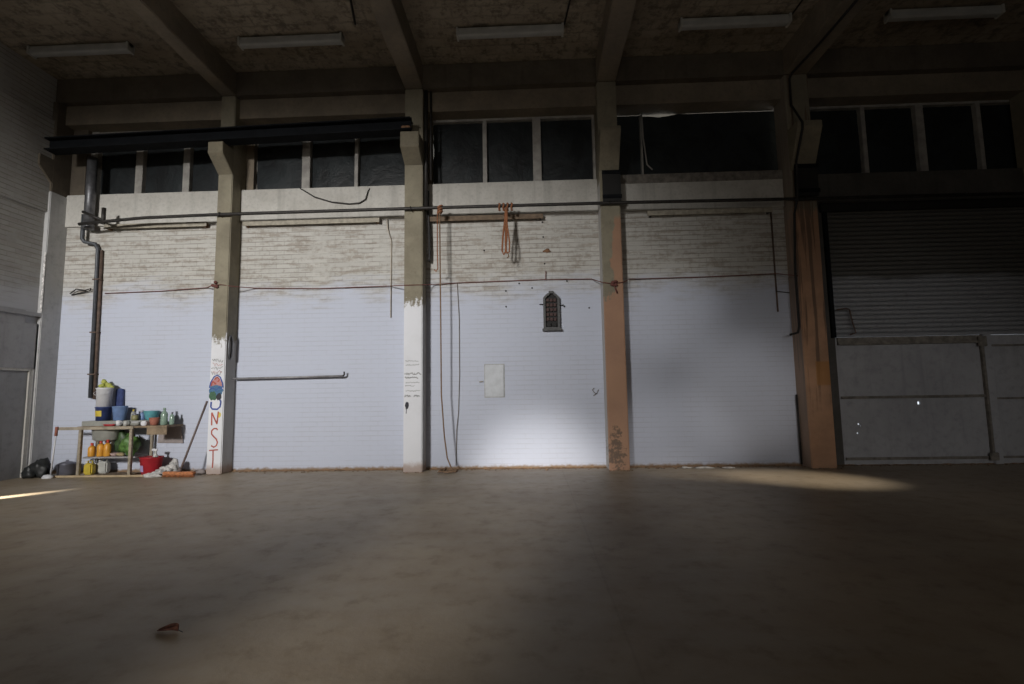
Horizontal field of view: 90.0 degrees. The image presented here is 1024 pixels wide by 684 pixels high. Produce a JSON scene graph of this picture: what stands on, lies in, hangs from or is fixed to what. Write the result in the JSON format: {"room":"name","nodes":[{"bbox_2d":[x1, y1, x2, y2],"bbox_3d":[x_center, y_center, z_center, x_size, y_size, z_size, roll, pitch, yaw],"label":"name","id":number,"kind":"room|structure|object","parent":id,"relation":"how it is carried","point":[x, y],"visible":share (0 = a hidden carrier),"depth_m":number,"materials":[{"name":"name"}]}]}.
{"room":"empty warehouse","nodes":[
{"label":"empty warehouse","id":0,"kind":"room"},
{"bbox_2d":[0,42,56,466],"bbox_3d":[-8.164,-1.990,0.176,0.300,6.650,17.920,-1,-6,2],"label":"wall","id":1,"kind":"structure","parent":0,"point":[21,225],"depth_m":8.09,"materials":[{"name":"paint"}]},
{"bbox_2d":[0,367,32,480],"bbox_3d":[-7.724,1.163,6.979,0.045,1.700,2.300,-1,-6,2],"label":"door","id":2,"kind":"structure","parent":1,"relation":"in","point":[15,383],"depth_m":7.91,"materials":[{"name":"grey paint"}]},
{"bbox_2d":[0,306,40,321],"bbox_3d":[-8.025,-1.210,-0.104,0.090,0.200,16.925,-1,-6,2],"label":"ledge","id":3,"kind":"object","parent":1,"relation":"attached to","point":[6,313],"visible":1,"depth_m":7.92,"materials":[{"name":"grey paint"}]},
{"bbox_2d":[0,464,1023,683],"bbox_3d":[1.671,1.235,-0.454,19.875,0.200,18.070,-1,-6,2],"label":"floor","id":4,"kind":"structure","parent":0,"point":[892,574],"depth_m":3.34,"materials":[{"name":"concrete"}]},
{"bbox_2d":[20,458,52,478],"bbox_3d":[-7.392,1.958,7.989,0.378,0.302,0.293,-1,-6,2],"label":"garbage bag","id":5,"kind":"object","parent":4,"relation":"on","point":[40,467],"visible":0.94,"depth_m":7.91,"materials":[{"name":"plastic"}]},
{"bbox_2d":[41,474,53,478],"bbox_3d":[-7.131,2.064,7.862,0.170,0.060,0.117,-1,-6,2],"label":"dish","id":6,"kind":"object","parent":4,"relation":"on","point":[47,476],"visible":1,"depth_m":7.83,"materials":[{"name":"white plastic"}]},
{"bbox_2d":[28,102,73,465],"bbox_3d":[-7.776,-0.969,8.482,0.262,6.240,0.670,-1,-6,2],"label":"column","id":7,"kind":"structure","parent":4,"relation":"on","point":[57,170],"depth_m":8.48,"materials":[{"name":"concrete"}]},
{"bbox_2d":[50,427,58,474],"bbox_3d":[-7.120,1.702,7.957,0.081,0.762,0.041,-1,-6,2],"label":"stick","id":8,"kind":"object","parent":4,"relation":"on","point":[56,428],"visible":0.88,"depth_m":7.96,"materials":[{"name":"white plastic"}]},
{"bbox_2d":[56,460,75,474],"bbox_3d":[-7.110,2.005,8.179,0.264,0.240,0.264,-1,-6,2],"label":"cooking pot","id":9,"kind":"object","parent":4,"relation":"on","point":[68,467],"visible":0.91,"depth_m":8.10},
{"bbox_2d":[54,472,142,477],"bbox_3d":[-6.342,2.088,8.070,1.500,0.029,0.360,-1,-6,2],"label":"plank","id":10,"kind":"object","parent":4,"relation":"on","point":[110,474],"visible":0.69,"depth_m":7.91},
{"bbox_2d":[84,460,95,474],"bbox_3d":[-6.651,1.974,8.063,0.143,0.218,0.100,-1,-6,2],"label":"jerrycan","id":11,"kind":"object","parent":10,"relation":"on","point":[89,468],"visible":1,"depth_m":8.03,"materials":[{"name":"yellow plastic"}]},
{"bbox_2d":[90,459,97,472],"bbox_3d":[-6.697,1.981,8.200,0.126,0.234,0.100,-1,-6,2],"label":"jerrycan","id":12,"kind":"object","parent":10,"relation":"on","point":[96,461],"visible":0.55,"depth_m":8.18,"materials":[{"name":"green plastic"}]},
{"bbox_2d":[97,458,110,472],"bbox_3d":[-6.529,1.978,8.189,0.170,0.234,0.100,-1,-6,2],"label":"jerrycan","id":13,"kind":"object","parent":10,"relation":"on","point":[102,466],"visible":1,"depth_m":8.15,"materials":[{"name":"plastic"}]},
{"bbox_2d":[58,420,182,474],"bbox_3d":[-6.232,1.680,8.146,1.750,0.853,0.400,-1,-6,2],"label":"work table","id":14,"kind":"object","parent":4,"relation":"on","point":[100,432],"visible":0.85,"depth_m":8.01,"materials":[{"name":"wood"}]},
{"bbox_2d":[87,443,95,456],"bbox_3d":[-6.639,1.702,8.090,0.100,0.210,0.098,-1,-6,2],"label":"bottle","id":15,"kind":"object","parent":14,"relation":"on","point":[91,449],"visible":1,"depth_m":8.06,"materials":[{"name":"orange plastic"}]},
{"bbox_2d":[96,441,103,456],"bbox_3d":[-6.494,1.679,8.086,0.100,0.250,0.098,-1,-6,2],"label":"bottle","id":16,"kind":"object","parent":14,"relation":"on","point":[100,446],"visible":0.95,"depth_m":8.05,"materials":[{"name":"orange plastic"}]},
{"bbox_2d":[95,407,111,420],"bbox_3d":[-6.602,1.159,8.272,0.232,0.220,0.232,-1,-6,2],"label":"bucket","id":17,"kind":"object","parent":14,"relation":"on","point":[101,413],"visible":0.89,"depth_m":8.19,"materials":[{"name":"blue plastic"}]},
{"bbox_2d":[93,388,113,406],"bbox_3d":[-6.607,0.894,8.291,0.245,0.305,0.250,-1,-6,2],"label":"bucket","id":18,"kind":"object","parent":17,"relation":"on","point":[104,396],"visible":0.94,"depth_m":8.22,"materials":[{"name":"white plastic"}]},
{"bbox_2d":[98,379,113,387],"bbox_3d":[-6.597,0.687,8.318,0.211,0.170,0.149,-1,-6,2],"label":"cloth","id":19,"kind":"object","parent":18,"relation":"in","point":[105,384],"visible":0.99,"depth_m":8.31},
{"bbox_2d":[91,429,120,440],"bbox_3d":[-6.499,1.475,8.197,0.450,0.200,0.306,-1,-6,2],"label":"basin","id":20,"kind":"object","parent":14,"relation":"in","point":[97,435],"depth_m":8.08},
{"bbox_2d":[103,440,111,456],"bbox_3d":[-6.384,1.672,8.083,0.100,0.260,0.098,-1,-6,2],"label":"bottle","id":21,"kind":"object","parent":14,"relation":"on","point":[107,447],"visible":1,"depth_m":8.05,"materials":[{"name":"orange plastic"}]},
{"bbox_2d":[110,440,115,452],"bbox_3d":[-6.422,1.663,8.216,0.125,0.305,0.090,-1,-6,2],"label":"spray bottle","id":22,"kind":"object","parent":14,"relation":"on","point":[111,442],"visible":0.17,"depth_m":8.18,"materials":[{"name":"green plastic"}]},
{"bbox_2d":[83,454,147,458],"bbox_3d":[-6.299,1.821,8.140,0.850,0.025,0.270,-1,-6,2],"label":"shelf","id":23,"kind":"object","parent":14,"relation":"attached to","point":[125,456],"depth_m":8.02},
{"bbox_2d":[116,420,121,425],"bbox_3d":[-6.183,1.277,8.057,0.088,0.085,0.076,3,-7,-34],"label":"cup","id":24,"kind":"object","parent":14,"relation":"on","point":[118,422],"visible":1,"depth_m":8.03,"materials":[{"name":"ceramic"}]},
{"bbox_2d":[112,406,127,420],"bbox_3d":[-6.314,1.146,8.242,0.250,0.230,0.198,-1,-6,2],"label":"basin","id":25,"kind":"object","parent":14,"relation":"on","point":[118,412],"visible":0.96,"depth_m":8.18,"materials":[{"name":"blue plastic"}]},
{"bbox_2d":[115,388,124,405],"bbox_3d":[-6.459,1.023,8.436,0.140,0.518,0.050,-1,-6,2],"label":"bucket","id":26,"kind":"object","parent":25,"relation":"on","point":[119,399],"visible":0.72,"depth_m":8.42,"materials":[{"name":"blue plastic"}]},
{"bbox_2d":[114,430,127,452],"bbox_3d":[-6.253,1.597,8.220,0.240,0.378,0.126,-1,-6,2],"label":"plastic bag","id":27,"kind":"object","parent":14,"relation":"on","point":[122,434],"visible":0.52,"depth_m":8.18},
{"bbox_2d":[118,432,141,455],"bbox_3d":[-6.067,1.617,8.122,0.272,0.363,0.234,-1,-6,2],"label":"plastic bag","id":28,"kind":"object","parent":14,"relation":"on","point":[124,445],"visible":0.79,"depth_m":8.06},
{"bbox_2d":[131,414,138,419],"bbox_3d":[-6.053,1.206,8.226,0.100,0.100,0.098,-1,-6,2],"label":"jar","id":29,"kind":"object","parent":14,"relation":"on","point":[134,416],"visible":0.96,"depth_m":8.19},
{"bbox_2d":[131,422,139,425],"bbox_3d":[-5.908,1.282,8.037,0.132,0.062,0.079,-1,-6,2],"label":"dish","id":30,"kind":"object","parent":14,"relation":"on","point":[132,423],"visible":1,"depth_m":8.01,"materials":[{"name":"ceramic"}]},
{"bbox_2d":[140,410,144,419],"bbox_3d":[-6.000,1.188,8.316,0.070,0.150,0.069,-1,-6,2],"label":"bottle","id":31,"kind":"object","parent":14,"relation":"on","point":[142,417],"visible":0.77,"depth_m":8.29,"materials":[{"name":"blue plastic"}]},
{"bbox_2d":[141,421,148,425],"bbox_3d":[-5.763,1.276,8.037,0.090,0.070,0.080,-1,-6,2],"label":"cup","id":32,"kind":"object","parent":14,"relation":"on","point":[143,423],"visible":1,"depth_m":8.01,"materials":[{"name":"ceramic"}]},
{"bbox_2d":[143,411,159,419],"bbox_3d":[-5.798,1.180,8.239,0.244,0.145,0.244,-1,-6,2],"label":"bowl","id":33,"kind":"object","parent":14,"relation":"on","point":[147,414],"visible":0.69,"depth_m":8.16,"materials":[{"name":"teal plastic"}]},
{"bbox_2d":[149,417,159,424],"bbox_3d":[-5.633,1.251,8.064,0.150,0.120,0.150,-1,-6,2],"label":"flower pot","id":34,"kind":"object","parent":14,"relation":"on","point":[155,420],"visible":0.98,"depth_m":8.02,"materials":[{"name":"ceramic"}]},
{"bbox_2d":[160,408,167,424],"bbox_3d":[-5.526,1.181,8.137,0.100,0.270,0.098,-1,-6,2],"label":"bottle","id":35,"kind":"object","parent":14,"relation":"on","point":[164,415],"visible":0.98,"depth_m":8.10,"materials":[{"name":"green glass"}]},
{"bbox_2d":[169,412,174,424],"bbox_3d":[-5.438,1.220,8.190,0.070,0.200,0.069,-1,-6,2],"label":"bottle","id":36,"kind":"object","parent":14,"relation":"on","point":[172,417],"visible":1,"depth_m":8.16,"materials":[{"name":"green glass"}]},
{"bbox_2d":[138,455,163,474],"bbox_3d":[-5.684,1.940,8.062,0.359,0.300,0.289,-1,-6,2],"label":"bucket","id":37,"kind":"object","parent":4,"relation":"on","point":[149,464],"visible":0.69,"depth_m":7.96,"materials":[{"name":"red plastic"}]},
{"bbox_2d":[152,449,158,456],"bbox_3d":[-5.628,1.872,8.076,0.098,0.373,0.089,-6,-7,39],"label":"spray bottle","id":38,"kind":"object","parent":37,"relation":"in","point":[154,450],"visible":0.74,"depth_m":8.07,"materials":[{"name":"plastic"}]},
{"bbox_2d":[143,458,179,477],"bbox_3d":[-5.427,1.946,7.954,0.283,0.258,0.460,-3,-6,23],"label":"rag","id":39,"kind":"object","parent":4,"relation":"on","point":[173,465],"visible":0.77,"depth_m":7.95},
{"bbox_2d":[157,623,182,632],"bbox_3d":[-1.758,1.476,2.640,0.141,0.032,0.070,-1,-6,2],"label":"dry leaf","id":40,"kind":"object","parent":4,"relation":"on","point":[173,626],"visible":1,"depth_m":2.64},
{"bbox_2d":[162,401,207,476],"bbox_3d":[-5.082,1.497,7.953,0.513,1.145,0.311,-1,-6,2],"label":"broom","id":41,"kind":"object","parent":4,"relation":"on","point":[179,473],"visible":1,"depth_m":7.82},
{"bbox_2d":[196,469,205,473],"bbox_3d":[-4.911,2.043,8.093,0.153,0.077,0.115,-1,-6,2],"label":"rubble","id":42,"kind":"object","parent":4,"relation":"on","point":[200,471],"visible":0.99,"depth_m":8.06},
{"bbox_2d":[206,96,246,473],"bbox_3d":[-4.715,-1.030,8.352,0.250,6.240,0.700,-1,-6,2],"label":"column","id":43,"kind":"structure","parent":4,"relation":"on","point":[229,162],"depth_m":8.32,"materials":[{"name":"paint"}]},
{"bbox_2d":[43,116,412,154],"bbox_3d":[-4.578,-3.343,8.272,5.960,0.372,0.220,-1,-6,2],"label":"beam","id":44,"kind":"structure","parent":43,"relation":"on","point":[389,126],"depth_m":8.24,"materials":[{"name":"metal"}]},
{"bbox_2d":[228,335,232,359],"bbox_3d":[-4.559,0.086,8.287,0.024,0.401,0.111,-1,-6,2],"label":"wire loop","id":45,"kind":"object","parent":43,"relation":"attached to","point":[230,336],"visible":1,"depth_m":8.29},
{"bbox_2d":[105,271,797,293],"bbox_3d":[-1.220,-0.915,8.275,11.336,0.454,0.333,-1,-6,2],"label":"cord","id":46,"kind":"object","parent":43,"relation":"attached to","point":[614,283],"visible":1,"depth_m":8.36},
{"bbox_2d":[78,192,1023,225],"bbox_3d":[0.564,-2.205,8.159,15.402,0.285,0.102,-1,-6,2],"label":"pipe","id":47,"kind":"object","parent":43,"relation":"attached to","point":[102,220],"visible":1,"depth_m":8.13,"materials":[{"name":"metal"}]},
{"bbox_2d":[434,205,457,472],"bbox_3d":[-1.031,-0.110,7.973,0.367,4.207,0.174,-1,-6,2],"label":"rope","id":48,"kind":"object","parent":47,"relation":"hanging from","point":[443,470],"visible":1,"depth_m":7.98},
{"bbox_2d":[498,202,512,257],"bbox_3d":[-0.097,-1.765,8.124,0.237,0.924,0.132,-1,-6,2],"label":"rope hank","id":49,"kind":"object","parent":47,"relation":"hanging from","point":[505,225],"visible":1,"depth_m":8.07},
{"bbox_2d":[400,89,425,471],"bbox_3d":[-1.577,-1.091,8.234,0.297,6.240,0.700,-1,-6,2],"label":"column","id":50,"kind":"structure","parent":4,"relation":"on","point":[411,142],"depth_m":8.14,"materials":[{"name":"white paint"}]},
{"bbox_2d":[424,90,431,210],"bbox_3d":[-1.387,-3.172,8.465,0.124,2.060,0.059,0,-6,-4],"label":"vertical pipe","id":51,"kind":"object","parent":50,"relation":"attached to","point":[425,91],"visible":0.97,"depth_m":8.46,"materials":[{"name":"metal"}]},
{"bbox_2d":[206,463,1011,474],"bbox_3d":[1.785,1.940,7.860,13.106,0.027,0.395,-1,-6,2],"label":"debris","id":52,"kind":"object","parent":4,"relation":"on","point":[963,463],"visible":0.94,"depth_m":7.90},
{"bbox_2d":[594,81,629,469],"bbox_3d":[1.587,-1.153,8.115,0.315,6.240,0.700,-1,-6,2],"label":"column","id":53,"kind":"structure","parent":4,"relation":"on","point":[607,132],"depth_m":8.03,"materials":[{"name":"paint"}]},
{"bbox_2d":[602,170,621,200],"bbox_3d":[1.587,-2.480,8.157,0.305,0.510,0.074,-1,-6,2],"label":"bracket","id":54,"kind":"object","parent":53,"relation":"attached to","point":[611,179],"visible":0.97,"depth_m":8.14,"materials":[{"name":"metal"}]},
{"bbox_2d":[695,466,713,468],"bbox_3d":[2.929,1.916,7.826,0.322,0.031,0.113,-2,-6,8],"label":"paper scrap","id":55,"kind":"object","parent":4,"relation":"on","point":[701,467],"visible":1,"depth_m":7.79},
{"bbox_2d":[796,395,802,463],"bbox_3d":[4.462,1.354,7.956,0.032,1.070,0.027,-1,-6,2],"label":"pipe","id":56,"kind":"object","parent":4,"relation":"on","point":[800,447],"visible":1,"depth_m":7.95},
{"bbox_2d":[774,74,836,467],"bbox_3d":[4.624,-1.212,8.001,0.375,6.240,0.700,-1,-6,2],"label":"column","id":57,"kind":"structure","parent":4,"relation":"on","point":[810,345],"depth_m":7.93,"materials":[{"name":"brown paint"}]},
{"bbox_2d":[793,163,820,196],"bbox_3d":[4.625,-2.539,8.043,0.365,0.510,0.074,-1,-6,2],"label":"bracket","id":58,"kind":"object","parent":57,"relation":"attached to","point":[807,173],"visible":0.94,"depth_m":8.02,"materials":[{"name":"black paint"}]},
{"bbox_2d":[1009,69,1023,175],"bbox_3d":[8.438,-1.286,7.857,0.360,6.240,0.700,-1,-6,2],"label":"column","id":59,"kind":"structure","parent":4,"relation":"on","point":[1016,102],"depth_m":8.32,"materials":[{"name":"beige concrete"}]},
{"bbox_2d":[0,0,1023,79],"bbox_3d":[1.563,-5.606,0.222,19.875,0.250,18.070,-1,-6,2],"label":"ceiling","id":60,"kind":"structure","parent":0,"point":[653,30],"depth_m":7.72,"materials":[{"name":"concrete"}]},
{"bbox_2d":[26,41,134,58],"bbox_3d":[-6.666,-4.522,7.918,1.600,0.155,0.150,-1,-6,2],"label":"fluorescent fixture","id":61,"kind":"object","parent":60,"relation":"attached to","point":[126,47],"visible":1,"depth_m":7.87,"materials":[{"name":"metal"}]},
{"bbox_2d":[29,45,130,57],"bbox_3d":[-6.666,-4.484,7.914,1.540,0.068,0.139,-1,-6,2],"label":"diffuser","id":62,"kind":"object","parent":61,"relation":"attached to","point":[78,50],"depth_m":7.87,"materials":[{"name":"white glass"}]},
{"bbox_2d":[122,0,236,95],"bbox_3d":[-5.098,-5.176,0.257,0.245,0.430,17.100,-1,-6,2],"label":"ceiling beam","id":63,"kind":"structure","parent":60,"relation":"attached to","point":[162,16],"depth_m":7.46,"materials":[{"name":"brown concrete"}]},
{"bbox_2d":[237,32,344,50],"bbox_3d":[-3.359,-4.587,7.793,1.600,0.155,0.150,-1,-6,2],"label":"fluorescent fixture","id":64,"kind":"object","parent":60,"relation":"attached to","point":[243,43],"visible":1,"depth_m":7.75,"materials":[{"name":"metal"}]},
{"bbox_2d":[239,36,341,48],"bbox_3d":[-3.359,-4.548,7.789,1.540,0.068,0.139,-1,-6,2],"label":"diffuser","id":65,"kind":"object","parent":64,"relation":"attached to","point":[289,41],"depth_m":7.75,"materials":[{"name":"white glass"}]},
{"bbox_2d":[350,0,355,24],"bbox_3d":[-2.218,-4.798,6.370,0.157,0.028,2.358,-1,-6,-1],"label":"cable","id":66,"kind":"object","parent":60,"relation":"attached to","point":[351,4],"visible":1,"depth_m":7.29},
{"bbox_2d":[368,0,422,88],"bbox_3d":[-1.962,-5.237,0.139,0.297,0.430,17.100,-1,-6,2],"label":"ceiling beam","id":67,"kind":"structure","parent":60,"relation":"attached to","point":[390,15],"depth_m":7.41,"materials":[{"name":"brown concrete"}]},
{"bbox_2d":[456,22,563,41],"bbox_3d":[-0.032,-4.651,7.668,1.600,0.155,0.150,-1,-6,2],"label":"fluorescent fixture","id":68,"kind":"object","parent":60,"relation":"attached to","point":[547,29],"visible":1,"depth_m":7.62,"materials":[{"name":"metal"}]},
{"bbox_2d":[458,26,561,39],"bbox_3d":[-0.032,-4.613,7.664,1.540,0.068,0.139,-1,-6,2],"label":"diffuser","id":69,"kind":"object","parent":68,"relation":"attached to","point":[526,31],"depth_m":7.62,"materials":[{"name":"white glass"}]},
{"bbox_2d":[564,0,570,24],"bbox_3d":[0.771,-4.842,6.338,0.076,0.039,2.522,-1,-6,1],"label":"cable","id":70,"kind":"object","parent":60,"relation":"attached to","point":[569,0],"visible":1,"depth_m":7.35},
{"bbox_2d":[595,0,636,81],"bbox_3d":[1.201,-5.298,0.020,0.315,0.430,17.100,-1,-6,2],"label":"ceiling beam","id":71,"kind":"structure","parent":60,"relation":"attached to","point":[618,14],"depth_m":7.40,"materials":[{"name":"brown concrete"}]},
{"bbox_2d":[678,13,791,31],"bbox_3d":[3.275,-4.716,7.543,1.600,0.155,0.150,-1,-6,2],"label":"fluorescent fixture","id":72,"kind":"object","parent":60,"relation":"attached to","point":[785,20],"visible":1,"depth_m":7.50,"materials":[{"name":"metal"}]},
{"bbox_2d":[782,0,869,74],"bbox_3d":[4.239,-5.357,-0.094,0.375,0.430,17.100,-1,-6,2],"label":"ceiling beam","id":73,"kind":"structure","parent":60,"relation":"attached to","point":[825,13],"depth_m":7.45,"materials":[{"name":"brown concrete"}]},
{"bbox_2d":[788,0,857,335],"bbox_3d":[4.484,-2.551,4.630,0.289,4.239,7.063,-1,-6,-1],"label":"cable","id":74,"kind":"object","parent":73,"relation":"hanging from","point":[855,1],"visible":1,"depth_m":7.93,"materials":[{"name":"rubber"}]},
{"bbox_2d":[883,3,1005,23],"bbox_3d":[6.262,-4.774,7.431,1.600,0.155,0.150,-1,-6,2],"label":"fluorescent fixture","id":75,"kind":"object","parent":60,"relation":"attached to","point":[992,11],"visible":1,"depth_m":7.39,"materials":[{"name":"metal"}]},
{"bbox_2d":[888,8,1002,21],"bbox_3d":[6.263,-4.736,7.427,1.540,0.068,0.139,-1,-6,2],"label":"diffuser","id":76,"kind":"object","parent":75,"relation":"attached to","point":[948,13],"depth_m":7.39,"materials":[{"name":"white glass"}]},
{"bbox_2d":[50,130,1023,471],"bbox_3d":[1.965,-0.950,8.498,19.875,5.900,0.370,-1,-6,2],"label":"wall","id":77,"kind":"structure","parent":0,"point":[710,368],"depth_m":8.35,"materials":[{"name":"paint"}]},
{"bbox_2d":[69,288,91,295],"bbox_3d":[-7.283,-0.850,8.637,0.381,0.114,0.051,-2,-6,7],"label":"wall hook","id":78,"kind":"object","parent":77,"relation":"attached to","point":[89,288],"visible":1,"depth_m":8.63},
{"bbox_2d":[80,214,103,398],"bbox_3d":[-7.091,-0.607,8.591,0.388,3.120,0.112,0,-6,-9],"label":"downpipe","id":79,"kind":"object","parent":77,"relation":"attached to","point":[95,332],"visible":0.92,"depth_m":8.58,"materials":[{"name":"metal"}]},
{"bbox_2d":[82,156,98,230],"bbox_3d":[-7.149,-2.522,8.685,0.170,1.250,0.170,-1,-6,2],"label":"drain pipe","id":80,"kind":"object","parent":79,"relation":"attached to","point":[92,162],"visible":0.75,"depth_m":8.64,"materials":[{"name":"metal"}]},
{"bbox_2d":[65,191,217,227],"bbox_3d":[-6.270,-2.270,8.774,2.844,0.560,0.065,-1,-6,2],"label":"lintel","id":81,"kind":"object","parent":77,"relation":"attached to","point":[118,206],"visible":0.55,"depth_m":8.74,"materials":[{"name":"concrete"}]},
{"bbox_2d":[91,130,218,194],"bbox_3d":[-6.078,-3.120,9.054,2.655,1.220,0.220,-1,-6,2],"label":"window","id":82,"kind":"structure","parent":77,"relation":"in","point":[183,169],"depth_m":9.02,"materials":[{"name":"glass"}]},
{"bbox_2d":[104,221,208,230],"bbox_3d":[-6.027,-1.966,8.695,1.780,0.080,0.105,-1,-6,2],"label":"wall rail","id":83,"kind":"object","parent":77,"relation":"attached to","point":[205,224],"visible":0.95,"depth_m":8.64,"materials":[{"name":"beige metal"}]},
{"bbox_2d":[157,426,183,442],"bbox_3d":[-5.576,1.505,8.370,0.429,0.295,0.022,-1,-6,2],"label":"board","id":84,"kind":"object","parent":77,"relation":"attached to","point":[174,434],"visible":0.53,"depth_m":8.36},
{"bbox_2d":[233,372,344,379],"bbox_3d":[-3.617,0.551,8.346,1.844,0.102,0.117,-1,-6,2],"label":"wall bar","id":85,"kind":"object","parent":77,"relation":"attached to","point":[343,375],"visible":1,"depth_m":8.29,"materials":[{"name":"metal"}]},
{"bbox_2d":[242,217,379,227],"bbox_3d":[-3.359,-2.003,8.593,2.320,0.080,0.105,-1,-6,2],"label":"wall rail","id":86,"kind":"object","parent":77,"relation":"attached to","point":[248,224],"visible":1,"depth_m":8.54,"materials":[{"name":"beige metal"}]},
{"bbox_2d":[240,185,404,222],"bbox_3d":[-3.169,-2.331,8.658,2.862,0.560,0.065,-1,-6,2],"label":"concrete beam","id":87,"kind":"structure","parent":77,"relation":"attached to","point":[392,195],"depth_m":8.63,"materials":[{"name":"concrete"}]},
{"bbox_2d":[299,188,369,203],"bbox_3d":[-2.989,-2.462,8.626,1.226,0.329,0.061,-1,-6,2],"label":"wire","id":88,"kind":"object","parent":87,"relation":"attached to","point":[299,188],"visible":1,"depth_m":8.59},
{"bbox_2d":[245,136,404,189],"bbox_3d":[-3.124,-3.178,8.943,2.968,1.220,0.220,-1,-6,2],"label":"window","id":89,"kind":"structure","parent":77,"relation":"in","point":[379,161],"depth_m":8.90,"materials":[{"name":"glass"}]},
{"bbox_2d":[386,219,391,317],"bbox_3d":[-2.044,-1.230,8.489,0.094,1.661,0.031,1,-6,-21],"label":"cable","id":90,"kind":"object","parent":77,"relation":"attached to","point":[386,219],"visible":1,"depth_m":8.49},
{"bbox_2d":[456,284,459,453],"bbox_3d":[-0.882,0.501,8.284,0.075,2.940,0.017,-1,-6,2],"label":"string","id":91,"kind":"object","parent":77,"relation":"attached to","point":[457,284],"visible":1,"depth_m":8.29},
{"bbox_2d":[430,213,542,222],"bbox_3d":[-0.424,-2.045,8.481,1.875,0.080,0.105,-1,-6,2],"label":"wall rail","id":92,"kind":"object","parent":77,"relation":"attached to","point":[510,216],"visible":1,"depth_m":8.43,"materials":[{"name":"wood"}]},
{"bbox_2d":[427,191,430,261],"bbox_3d":[-1.372,-1.909,8.449,0.066,1.196,0.064,-1,-6,2],"label":"cable","id":93,"kind":"object","parent":92,"relation":"hanging from","point":[428,213],"visible":0.88,"depth_m":8.43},
{"bbox_2d":[479,364,504,397],"bbox_3d":[-0.323,0.625,8.253,0.411,0.540,0.029,-1,-6,2],"label":"access cover","id":94,"kind":"object","parent":77,"relation":"attached to","point":[494,374],"visible":1,"depth_m":8.25,"materials":[{"name":"beige metal"}]},
{"bbox_2d":[428,115,595,183],"bbox_3d":[0.031,-3.240,8.814,2.955,1.220,0.240,-1,-6,2],"label":"window","id":95,"kind":"structure","parent":77,"relation":"in","point":[545,148],"depth_m":8.80,"materials":[{"name":"glass"}]},
{"bbox_2d":[426,179,597,216],"bbox_3d":[-0.011,-2.392,8.539,2.854,0.560,0.065,-1,-6,2],"label":"concrete beam","id":96,"kind":"structure","parent":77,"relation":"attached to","point":[584,190],"depth_m":8.51,"materials":[{"name":"concrete"}]},
{"bbox_2d":[52,463,1023,473],"bbox_3d":[0.382,1.983,8.067,15.880,0.025,0.082,-1,-6,2],"label":"baseboard","id":97,"kind":"structure","parent":77,"relation":"attached to","point":[775,465],"depth_m":8.06,"materials":[{"name":"concrete"}]},
{"bbox_2d":[539,291,563,330],"bbox_3d":[0.645,-0.502,8.297,0.395,0.650,0.085,-1,-6,2],"label":"arched lattice window","id":98,"kind":"structure","parent":77,"relation":"attached to","point":[551,300],"depth_m":8.29,"materials":[{"name":"black paint"}]},
{"bbox_2d":[617,111,777,174],"bbox_3d":[3.064,-3.303,8.670,2.841,1.222,0.120,-1,-6,2],"label":"window","id":99,"kind":"structure","parent":77,"relation":"in","point":[731,141],"depth_m":8.69,"materials":[{"name":"glass"}]},
{"bbox_2d":[620,170,782,183],"bbox_3d":[3.077,-2.703,8.482,2.695,0.150,0.155,-1,-6,2],"label":"sill","id":100,"kind":"structure","parent":77,"relation":"attached to","point":[765,174],"depth_m":8.40,"materials":[{"name":"concrete"}]},
{"bbox_2d":[620,179,783,211],"bbox_3d":[3.079,-2.452,8.423,2.689,0.560,0.065,-1,-6,2],"label":"lintel","id":101,"kind":"object","parent":77,"relation":"attached to","point":[768,188],"visible":0.55,"depth_m":8.38,"materials":[{"name":"concrete"}]},
{"bbox_2d":[647,207,772,217],"bbox_3d":[3.205,-2.111,8.344,2.000,0.080,0.105,-1,-6,2],"label":"wall rail","id":102,"kind":"object","parent":77,"relation":"attached to","point":[767,210],"visible":1,"depth_m":8.29,"materials":[{"name":"beige metal"}]},
{"bbox_2d":[770,212,789,311],"bbox_3d":[4.317,-1.299,8.243,0.224,1.630,0.045,-1,-6,2],"label":"conduit","id":103,"kind":"object","parent":77,"relation":"attached to","point":[770,212],"visible":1,"depth_m":8.24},
{"bbox_2d":[810,100,1016,173],"bbox_3d":[8.249,-3.403,8.475,7.222,1.220,0.120,-1,-6,2],"label":"window","id":104,"kind":"structure","parent":77,"relation":"in","point":[962,135],"depth_m":8.54,"materials":[{"name":"glass"}]},
{"bbox_2d":[819,197,1023,464],"bbox_3d":[6.714,-0.217,8.047,3.420,4.203,0.150,-1,-6,2],"label":"door","id":105,"kind":"structure","parent":77,"relation":"in","point":[932,290],"depth_m":8.07,"materials":[{"name":"metal"}]},
{"bbox_2d":[836,308,856,334],"bbox_3d":[5.260,-0.322,8.054,0.280,0.440,0.024,-1,-6,2],"label":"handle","id":106,"kind":"object","parent":105,"relation":"attached to","point":[840,308],"visible":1,"depth_m":8.05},
{"bbox_2d":[827,197,1023,337],"bbox_3d":[6.740,-1.199,8.178,3.340,2.223,0.040,-1,-6,2],"label":"roller shutter","id":107,"kind":"object","parent":105,"relation":"hanging from","point":[958,271],"depth_m":8.16,"materials":[{"name":"metal"}]},
{"bbox_2d":[56,41,1023,106],"bbox_3d":[1.905,-4.441,8.702,19.875,0.410,0.650,-1,-6,2],"label":"beam","id":108,"kind":"structure","parent":0,"point":[988,56],"depth_m":8.44,"materials":[{"name":"concrete"}]},
{"bbox_2d":[66,70,1023,131],"bbox_3d":[1.913,-4.062,8.730,19.875,0.340,0.520,-1,-6,2],"label":"beam","id":109,"kind":"structure","parent":0,"point":[653,100],"depth_m":8.55,"materials":[{"name":"brown concrete"}]},
{"bbox_2d":[641,112,652,169],"bbox_3d":[2.257,-3.356,8.570,0.158,1.028,0.053,-3,-6,19],"label":"wire","id":110,"kind":"object","parent":109,"relation":"hanging from","point":[641,112],"visible":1,"depth_m":8.58,"materials":[{"name":"paint"}]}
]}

